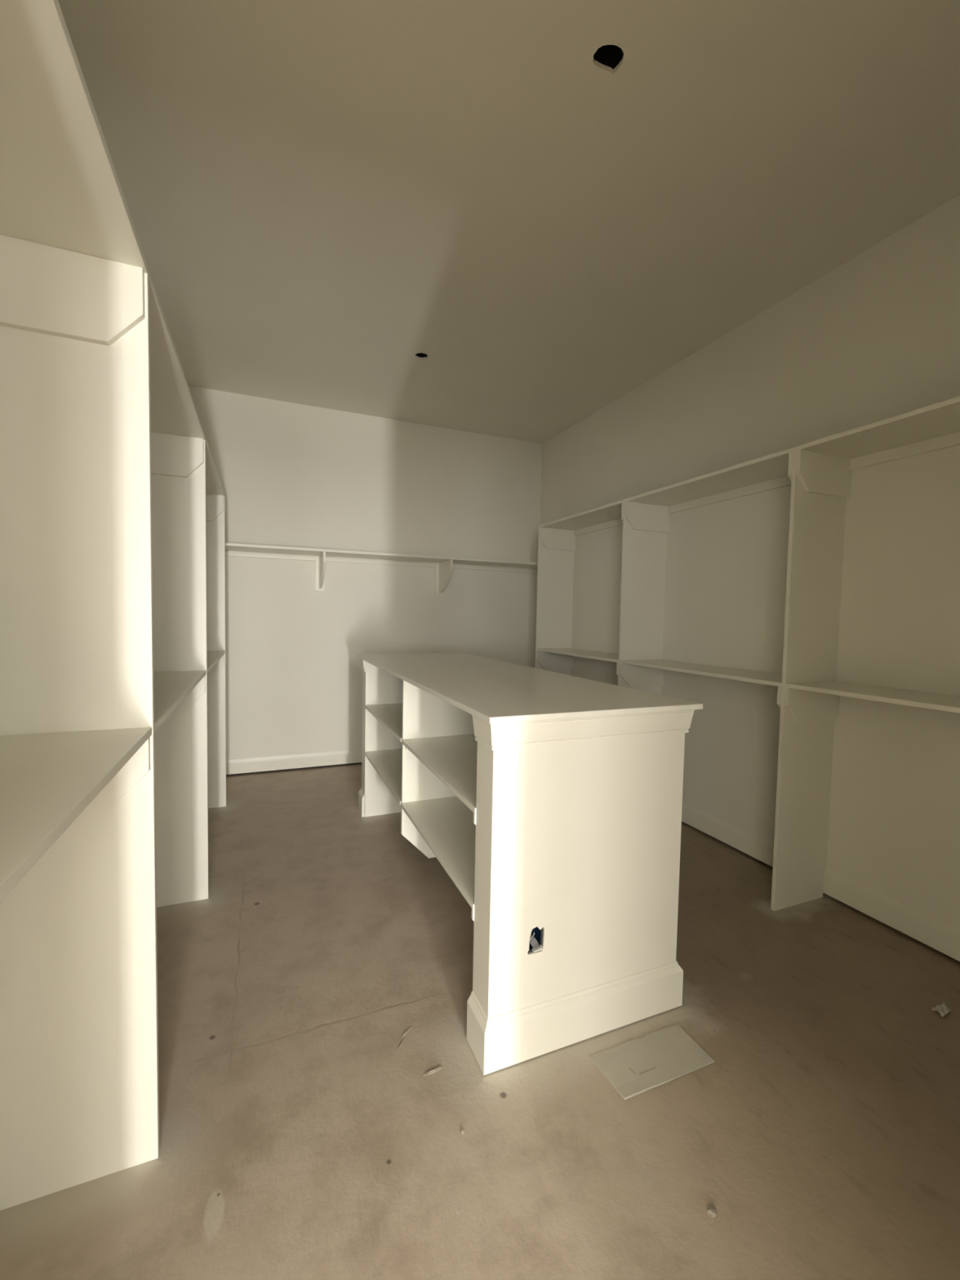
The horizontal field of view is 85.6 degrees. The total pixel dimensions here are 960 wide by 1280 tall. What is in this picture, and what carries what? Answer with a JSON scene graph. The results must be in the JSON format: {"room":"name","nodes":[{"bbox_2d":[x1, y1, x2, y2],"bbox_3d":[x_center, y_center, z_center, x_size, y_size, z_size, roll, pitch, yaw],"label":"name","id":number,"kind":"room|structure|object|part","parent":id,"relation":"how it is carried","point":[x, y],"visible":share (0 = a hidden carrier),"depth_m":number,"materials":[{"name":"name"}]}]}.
{"room":"walk-in closet","nodes":[
{"label":"walk-in closet","id":0,"kind":"room"},
{"bbox_2d":[187,385,542,759],"bbox_3d":[-0.898,-0.435,4.712,3.180,3.068,0.120,0,3,-23],"label":"wall","id":1,"kind":"structure","parent":0,"point":[291,474],"depth_m":4.53,"materials":[{"name":"paint"}]},
{"bbox_2d":[226,748,361,775],"bbox_3d":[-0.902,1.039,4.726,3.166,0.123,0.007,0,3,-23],"label":"baseboard","id":2,"kind":"structure","parent":1,"relation":"attached to","point":[237,766],"depth_m":4.43,"materials":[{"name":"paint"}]},
{"bbox_2d":[225,542,537,595],"bbox_3d":[-0.803,-0.570,4.483,3.180,0.322,0.361,0,3,-23],"label":"wall shelf","id":3,"kind":"object","parent":1,"relation":"attached to","point":[444,566],"visible":0.84,"depth_m":4.46,"materials":[{"name":"paint"}]},
{"bbox_3d":[-1.300,-0.570,4.268,0.019,0.279,0.335,0,3,-23],"label":"bracket arm","id":4,"kind":"part","parent":3,"relation":"part of","materials":[{"name":"paint"}]},
{"bbox_3d":[-0.311,-0.571,4.680,0.019,0.279,0.335,0,3,-23],"label":"bracket arm","id":5,"kind":"part","parent":3,"relation":"part of","materials":[{"name":"paint"}]},
{"bbox_2d":[0,763,959,1279],"bbox_3d":[-0.760,1.436,-0.641,7.940,0.106,10.291,0,3,-23],"label":"floor","id":6,"kind":"structure","parent":0,"point":[320,1077],"depth_m":1.45,"materials":[{"name":"concrete"}]},
{"bbox_2d":[0,0,226,1210],"bbox_3d":[-1.191,0.183,1.753,0.360,2.153,3.789,0,3,-23],"label":"closet shelving","id":7,"kind":"object","parent":6,"relation":"on","point":[113,696],"visible":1,"depth_m":1.18,"materials":[{"name":"paint"}]},
{"bbox_3d":[-0.710,0.250,0.596,0.358,0.019,1.241,0,3,-23],"label":"shelf","id":8,"kind":"part","parent":7,"relation":"part of","materials":[{"name":"paint"}]},
{"bbox_3d":[-0.951,0.226,1.177,0.360,2.134,0.019,0,3,-23],"label":"upright panel","id":9,"kind":"part","parent":7,"relation":"part of","materials":[{"name":"paint"}]},
{"bbox_3d":[-1.171,-0.882,1.700,0.360,0.019,3.789,0,3,-23],"label":"shelf","id":10,"kind":"part","parent":7,"relation":"part of","materials":[{"name":"paint"}]},
{"bbox_3d":[-1.194,0.183,1.757,0.358,0.019,1.241,0,3,-23],"label":"shelf","id":11,"kind":"part","parent":7,"relation":"part of","materials":[{"name":"paint"}]},
{"bbox_3d":[-1.435,0.159,2.339,0.360,2.134,0.019,0,3,-23],"label":"upright panel","id":12,"kind":"part","parent":7,"relation":"part of","materials":[{"name":"paint"}]},
{"bbox_3d":[-1.916,0.092,3.491,0.360,2.134,0.019,0,3,-23],"label":"upright panel","id":13,"kind":"part","parent":7,"relation":"part of","materials":[{"name":"paint"}]},
{"bbox_3d":[-1.677,0.116,2.914,0.358,0.019,1.231,0,3,-23],"label":"shelf","id":14,"kind":"part","parent":7,"relation":"part of","materials":[{"name":"paint"}]},
{"bbox_2d":[356,653,702,1075],"bbox_3d":[-0.054,0.695,2.679,0.791,1.079,2.271,0,3,-23],"label":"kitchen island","id":15,"kind":"object","parent":6,"relation":"on","point":[552,802],"visible":1,"depth_m":1.70,"materials":[{"name":"paint"}]},
{"bbox_3d":[-0.462,1.099,3.659,0.761,0.156,0.142,0,3,-23],"label":"moulding","id":16,"kind":"part","parent":15,"relation":"part of","materials":[{"name":"paint"}]},
{"bbox_3d":[-0.444,0.163,3.613,0.765,0.086,0.144,0,3,-23],"label":"crown moulding","id":17,"kind":"part","parent":15,"relation":"part of","materials":[{"name":"paint"}]},
{"bbox_3d":[-0.450,0.650,3.628,0.725,1.060,0.124,0,3,-23],"label":"panel","id":18,"kind":"part","parent":15,"relation":"part of","materials":[{"name":"paint"}]},
{"bbox_2d":[364,748,401,804],"bbox_3d":[-0.258,0.775,3.121,0.696,0.019,0.971,0,3,-23],"label":"shelf","id":19,"kind":"object","parent":15,"relation":"attached to","point":[387,762],"depth_m":3.12,"materials":[{"name":"paint"}]},
{"bbox_2d":[364,702,402,742],"bbox_3d":[-0.252,0.463,3.106,0.696,0.019,0.971,0,3,-23],"label":"shelf","id":20,"kind":"object","parent":15,"relation":"attached to","point":[389,715],"depth_m":3.10,"materials":[{"name":"paint"}]},
{"bbox_2d":[400,795,475,910],"bbox_3d":[0.117,0.827,2.221,0.696,0.019,0.945,0,3,-23],"label":"shelf","id":21,"kind":"object","parent":15,"relation":"attached to","point":[446,824],"depth_m":2.19,"materials":[{"name":"paint"}]},
{"bbox_2d":[401,733,477,813],"bbox_3d":[0.123,0.515,2.205,0.696,0.019,0.945,0,3,-23],"label":"shelf","id":22,"kind":"object","parent":15,"relation":"attached to","point":[451,757],"depth_m":2.19,"materials":[{"name":"paint"}]},
{"bbox_2d":[356,653,702,724],"bbox_3d":[-0.044,0.166,2.652,0.791,0.019,2.271,0,3,-23],"label":"island countertop","id":23,"kind":"structure","parent":15,"relation":"on","point":[492,691],"depth_m":1.99,"materials":[{"name":"paint"}]},
{"bbox_3d":[0.337,1.209,1.744,0.761,0.156,0.142,0,3,-23],"label":"moulding","id":24,"kind":"part","parent":15,"relation":"part of","materials":[{"name":"paint"}]},
{"bbox_3d":[0.342,0.759,1.730,0.725,1.060,0.124,0,3,-23],"label":"panel","id":25,"kind":"part","parent":15,"relation":"part of","materials":[{"name":"paint"}]},
{"bbox_3d":[0.355,0.274,1.697,0.765,0.086,0.144,0,3,-23],"label":"crown moulding","id":26,"kind":"part","parent":15,"relation":"part of","materials":[{"name":"paint"}]},
{"bbox_2d":[589,1023,715,1100],"bbox_3d":[0.533,1.298,1.608,0.352,0.007,0.162,0,3,-23],"label":"cardboard sheet","id":27,"kind":"object","parent":6,"relation":"on","point":[633,1068],"visible":1,"depth_m":1.60,"materials":[{"name":"cardboard"}]},
{"bbox_2d":[706,1204,717,1217],"bbox_3d":[0.536,1.318,1.198,0.028,0.007,0.024,0,3,-23],"label":"chip","id":28,"kind":"object","parent":6,"relation":"on","point":[711,1208],"visible":1,"depth_m":1.19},
{"bbox_2d":[534,395,959,911],"bbox_3d":[1.345,0.171,2.999,0.360,2.153,3.582,0,3,-23],"label":"closet shelving","id":29,"kind":"object","parent":6,"relation":"on","point":[818,473],"visible":0.94,"depth_m":2.48,"materials":[{"name":"paint"}]},
{"bbox_3d":[0.660,0.085,4.642,0.360,2.134,0.019,0,3,-23],"label":"upright panel","id":30,"kind":"part","parent":29,"relation":"part of","materials":[{"name":"paint"}]},
{"bbox_3d":[0.884,0.114,4.106,0.358,0.019,1.144,0,3,-23],"label":"shelf","id":31,"kind":"part","parent":29,"relation":"part of","materials":[{"name":"paint"}]},
{"bbox_3d":[1.107,0.147,3.570,0.360,2.134,0.019,0,3,-23],"label":"upright panel","id":32,"kind":"part","parent":29,"relation":"part of","materials":[{"name":"paint"}]},
{"bbox_3d":[1.338,0.177,3.017,0.358,0.019,1.181,0,3,-23],"label":"shelf","id":33,"kind":"part","parent":29,"relation":"part of","materials":[{"name":"paint"}]},
{"bbox_3d":[1.365,-0.895,2.946,0.360,0.019,3.582,0,3,-23],"label":"shelf","id":34,"kind":"part","parent":29,"relation":"part of","materials":[{"name":"paint"}]},
{"bbox_3d":[1.568,0.211,2.464,0.360,2.134,0.019,0,3,-23],"label":"upright panel","id":35,"kind":"part","parent":29,"relation":"part of","materials":[{"name":"paint"}]},
{"bbox_3d":[1.800,0.241,1.911,0.358,0.019,1.181,0,3,-23],"label":"shelf","id":36,"kind":"part","parent":29,"relation":"part of","materials":[{"name":"paint"}]},
{"bbox_2d":[931,1002,951,1017],"bbox_3d":[1.625,1.299,1.820,0.068,0.021,0.037,0,3,-23],"label":"scrap","id":37,"kind":"object","parent":6,"relation":"on","point":[942,1009],"visible":1,"depth_m":1.82,"materials":[{"name":"paper"}]},
{"bbox_2d":[57,0,959,444],"bbox_3d":[-0.699,-1.701,-0.796,7.940,0.014,10.291,0,3,-23],"label":"ceiling","id":38,"kind":"structure","parent":0,"point":[322,197],"depth_m":2.01,"materials":[{"name":"paint"}]},
{"bbox_2d":[415,352,427,357],"bbox_3d":[-0.390,-1.965,3.464,0.104,0.102,0.104,0,3,-23],"label":"ceiling hole","id":39,"kind":"object","parent":38,"relation":"attached to","point":[420,354],"visible":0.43,"depth_m":3.51,"materials":[{"name":"black"}]},
{"bbox_2d":[593,44,623,69],"bbox_3d":[0.397,-1.857,1.591,0.120,0.102,0.120,0,3,-23],"label":"ceiling hole","id":40,"kind":"object","parent":38,"relation":"attached to","point":[610,55],"visible":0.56,"depth_m":1.65,"materials":[{"name":"black"}]},
{"bbox_2d":[540,194,959,929],"bbox_3d":[1.580,-0.305,3.056,0.120,3.068,5.091,0,3,-23],"label":"wall","id":41,"kind":"structure","parent":0,"point":[875,338],"depth_m":2.56,"materials":[{"name":"paint"}]},
{"bbox_2d":[681,802,959,961],"bbox_3d":[1.493,1.166,3.105,0.007,0.123,4.851,0,3,-23],"label":"baseboard","id":42,"kind":"structure","parent":41,"relation":"attached to","point":[944,938],"depth_m":2.41,"materials":[{"name":"paint"}]}
]}

